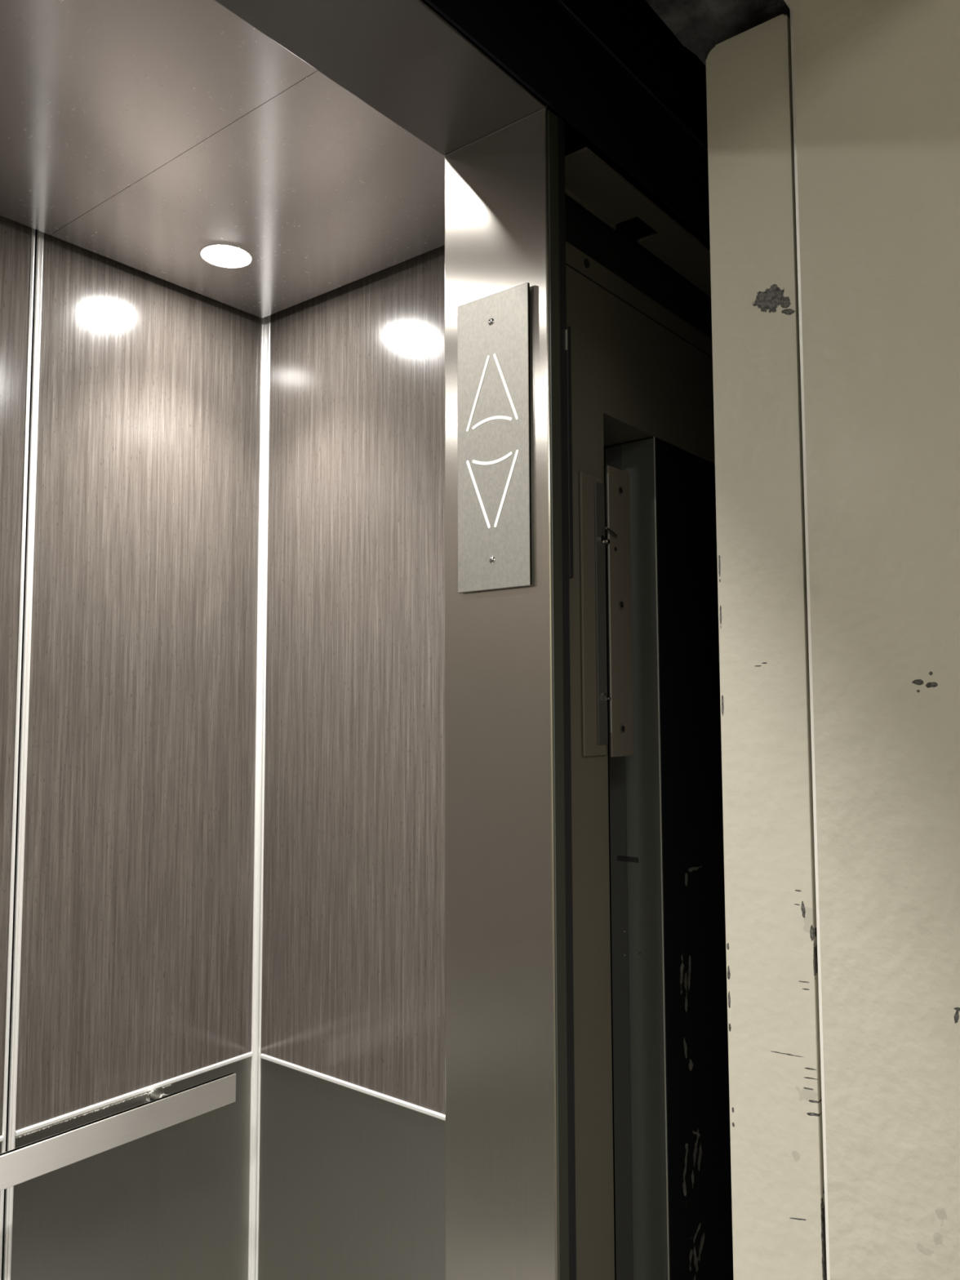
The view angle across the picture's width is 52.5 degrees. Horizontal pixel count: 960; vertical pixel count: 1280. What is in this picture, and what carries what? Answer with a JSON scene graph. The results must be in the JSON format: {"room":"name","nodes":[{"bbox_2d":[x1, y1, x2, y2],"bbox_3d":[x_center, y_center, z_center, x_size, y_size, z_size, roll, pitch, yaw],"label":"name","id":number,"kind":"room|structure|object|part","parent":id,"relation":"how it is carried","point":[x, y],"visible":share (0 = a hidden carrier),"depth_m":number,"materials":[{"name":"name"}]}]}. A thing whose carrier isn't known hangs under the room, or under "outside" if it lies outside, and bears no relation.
{"room":"elevator lobby","nodes":[
{"label":"elevator lobby","id":0,"kind":"room"},
{"bbox_2d":[1,229,36,1279],"bbox_3d":[-1.349,0.373,1.142,0.034,2.600,2.730,-4,-6,39],"label":"wall","id":1,"kind":"structure","parent":0,"point":[35,229],"depth_m":1.77,"materials":[{"name":"black"}]},
{"bbox_2d":[0,1135,3,1142],"bbox_3d":[-1.498,0.806,0.868,0.008,0.009,2.126,-4,-6,39],"label":"trim","id":2,"kind":"structure","parent":1,"relation":"attached to","point":[1,1136],"depth_m":1.69,"materials":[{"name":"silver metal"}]},
{"bbox_2d":[0,215,31,1135],"bbox_3d":[-1.087,-0.029,1.460,0.014,1.746,0.786,-4,-6,39],"label":"wood panel","id":3,"kind":"object","parent":1,"relation":"attached to","point":[15,237],"visible":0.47,"depth_m":1.76,"materials":[{"name":"laminate"}]},
{"bbox_2d":[0,227,44,1279],"bbox_3d":[-0.827,0.388,1.740,0.008,2.536,0.023,-4,-6,39],"label":"trim","id":4,"kind":"structure","parent":1,"relation":"attached to","point":[40,235],"depth_m":1.75,"materials":[{"name":"white metal"}]},
{"bbox_2d":[0,1072,235,1191],"bbox_3d":[-1.290,0.834,1.046,0.099,0.056,2.428,-4,-6,39],"label":"handrail","id":5,"kind":"object","parent":1,"relation":"attached to","point":[161,1110],"visible":1,"depth_m":1.75,"materials":[{"name":"metal"}]},
{"bbox_2d":[10,1056,251,1279],"bbox_3d":[-0.660,1.278,1.887,0.014,0.782,0.517,-4,-6,39],"label":"wainscot","id":6,"kind":"structure","parent":1,"relation":"attached to","point":[171,1202],"depth_m":1.91,"materials":[{"name":"metal"}]},
{"bbox_2d":[15,1051,253,1138],"bbox_3d":[-0.657,0.886,1.912,0.008,0.015,0.514,-4,-6,39],"label":"trim","id":7,"kind":"structure","parent":1,"relation":"attached to","point":[96,1107],"depth_m":1.86,"materials":[{"name":"white metal"}]},
{"bbox_2d":[15,232,261,1130],"bbox_3d":[-0.664,0.009,1.984,0.014,1.746,0.517,-4,-6,39],"label":"wood panel","id":8,"kind":"object","parent":1,"relation":"attached to","point":[137,935],"visible":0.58,"depth_m":1.94,"materials":[{"name":"laminate"}]},
{"bbox_2d":[0,0,316,235],"bbox_3d":[-0.881,-0.831,0.841,1.100,0.004,1.621,-4,-6,39],"label":"ceiling panel","id":9,"kind":"object","parent":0,"point":[96,96],"visible":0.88,"depth_m":1.39,"materials":[{"name":"metal"}]},
{"bbox_2d":[50,70,444,318],"bbox_3d":[-0.218,-0.771,1.664,1.100,0.004,0.494,-4,-6,39],"label":"ceiling panel","id":10,"kind":"object","parent":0,"point":[324,192],"visible":0.62,"depth_m":1.71,"materials":[{"name":"metal"}]},
{"bbox_2d":[199,244,253,268],"bbox_3d":[-0.496,-0.773,1.903,0.119,0.056,0.119,-4,-6,39],"label":"recessed light","id":11,"kind":"object","parent":10,"relation":"attached to","point":[231,256],"visible":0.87,"depth_m":1.89,"materials":[{"name":"white"}]},
{"bbox_2d":[555,112,710,1279],"bbox_3d":[0.193,0.373,1.220,0.015,2.600,0.698,-4,-6,39],"label":"wall","id":12,"kind":"structure","parent":0,"point":[572,135],"depth_m":1.20,"materials":[{"name":"metal"}]},
{"bbox_2d":[213,0,545,155],"bbox_3d":[-0.381,-0.752,0.459,0.124,0.467,1.252,-4,-6,39],"label":"header","id":13,"kind":"object","parent":12,"relation":"attached to","point":[404,60],"visible":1,"depth_m":0.83,"materials":[{"name":"silver metal"}]},
{"bbox_2d":[424,0,710,242],"bbox_3d":[0.139,-1.014,1.024,0.008,1.064,2.750,-4,-6,39],"label":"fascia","id":14,"kind":"object","parent":13,"relation":"attached to","point":[614,70],"visible":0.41,"depth_m":0.99,"materials":[{"name":"black paint"}]},
{"bbox_2d":[457,282,532,593],"bbox_3d":[0.012,-0.185,0.901,0.084,0.278,0.007,-4,-6,39],"label":"plate","id":15,"kind":"object","parent":12,"relation":"attached to","point":[494,366],"visible":1,"depth_m":0.90,"materials":[{"name":"metal"}]},
{"bbox_2d":[444,103,568,1279],"bbox_3d":[0.022,0.570,0.854,0.125,2.153,0.018,-4,-6,39],"label":"door frame","id":16,"kind":"structure","parent":12,"relation":"attached to","point":[507,1218],"depth_m":0.88,"materials":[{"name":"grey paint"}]},
{"bbox_2d":[555,115,576,1279],"bbox_3d":[0.076,0.577,0.836,0.016,2.136,0.022,-4,-6,39],"label":"door frame","id":17,"kind":"structure","parent":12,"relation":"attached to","point":[565,330],"depth_m":0.87,"materials":[{"name":"black metal"}]},
{"bbox_3d":[0.080,-0.277,0.898,0.002,0.019,0.001,-4,-6,39],"label":"latch blade","id":18,"kind":"part","parent":17,"relation":"part of","materials":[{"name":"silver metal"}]},
{"bbox_2d":[564,146,715,1279],"bbox_3d":[0.472,0.621,1.427,0.126,2.136,1.318,-4,-6,39],"label":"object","id":19,"kind":"object","parent":12,"relation":"attached to","point":[640,371],"depth_m":1.03,"materials":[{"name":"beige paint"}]},
{"bbox_3d":[0.137,-0.032,1.037,0.014,0.312,0.088,-4,-6,39],"label":"hinge bracket","id":20,"kind":"part","parent":19,"relation":"part of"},
{"bbox_2d":[564,137,711,338],"bbox_3d":[0.458,-0.436,1.534,0.044,0.140,1.390,-4,-6,39],"label":"track","id":21,"kind":"object","parent":19,"relation":"attached to","point":[619,251],"visible":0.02,"depth_m":1.16,"materials":[{"name":"black metal"}]},
{"bbox_2d":[604,436,733,1279],"bbox_3d":[0.492,0.730,1.488,0.069,1.888,0.987,-4,-6,39],"label":"door","id":22,"kind":"structure","parent":19,"relation":"attached to","point":[673,1171],"depth_m":1.15,"materials":[{"name":"grey paint"}]},
{"bbox_3d":[0.896,0.031,1.366,0.190,3.300,1.350,-4,-6,39],"label":"wall","id":23,"kind":"structure","parent":0,"visible":0},
{"bbox_2d":[706,13,826,1279],"bbox_3d":[0.541,0.605,1.096,0.068,2.118,1.048,-4,-6,39],"label":"door","id":24,"kind":"structure","parent":23,"relation":"in","point":[776,1126],"depth_m":0.73,"materials":[{"name":"beige paint"}]},
{"bbox_2d":[790,0,959,1279],"bbox_3d":[0.403,0.573,0.697,0.210,2.120,0.266,-4,-6,39],"label":"wall panel","id":25,"kind":"object","parent":23,"relation":"attached to","point":[876,83],"depth_m":0.67,"materials":[{"name":"beige paint"}]},
{"bbox_3d":[-0.062,-1.158,0.264,0.190,1.090,1.700,-4,-6,39],"label":"wall","id":26,"kind":"structure","parent":0,"visible":0},
{"bbox_2d":[645,0,790,66],"bbox_3d":[0.214,-1.026,0.835,0.094,1.068,2.950,-4,-6,39],"label":"ceiling","id":27,"kind":"structure","parent":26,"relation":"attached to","point":[699,25],"depth_m":0.78,"materials":[{"name":"grey concrete"}]},
{"bbox_2d":[783,0,808,9],"bbox_3d":[-0.056,-0.571,0.216,0.210,0.108,1.720,-4,-6,39],"label":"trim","id":28,"kind":"structure","parent":26,"relation":"attached to","point":[791,4],"depth_m":0.73,"materials":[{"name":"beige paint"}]},
{"bbox_3d":[-0.054,0.422,1.842,1.106,2.600,0.034,-4,-6,39],"label":"wall","id":29,"kind":"structure","parent":0,"visible":0},
{"bbox_2d":[248,315,271,1279],"bbox_3d":[-0.486,0.418,2.146,0.026,2.536,0.012,-4,-6,39],"label":"trim","id":30,"kind":"structure","parent":29,"relation":"attached to","point":[253,1241],"depth_m":2.15,"materials":[{"name":"white metal"}]},
{"bbox_2d":[257,1058,445,1279],"bbox_3d":[-0.064,1.266,1.755,1.058,0.782,0.014,-4,-6,39],"label":"wainscot","id":31,"kind":"structure","parent":29,"relation":"attached to","point":[352,1184],"depth_m":1.92,"materials":[{"name":"metal"}]},
{"bbox_2d":[260,1053,445,1120],"bbox_3d":[-0.064,0.871,1.774,1.042,0.009,0.008,-4,-6,39],"label":"trim","id":32,"kind":"structure","parent":29,"relation":"attached to","point":[437,1115],"depth_m":1.91,"materials":[{"name":"white metal"}]},
{"bbox_2d":[261,244,445,1115],"bbox_3d":[-0.069,-0.003,1.852,1.058,1.746,0.014,-4,-6,39],"label":"wood panel","id":33,"kind":"object","parent":29,"relation":"attached to","point":[353,938],"visible":0.3,"depth_m":1.98,"materials":[{"name":"laminate"}]}
]}

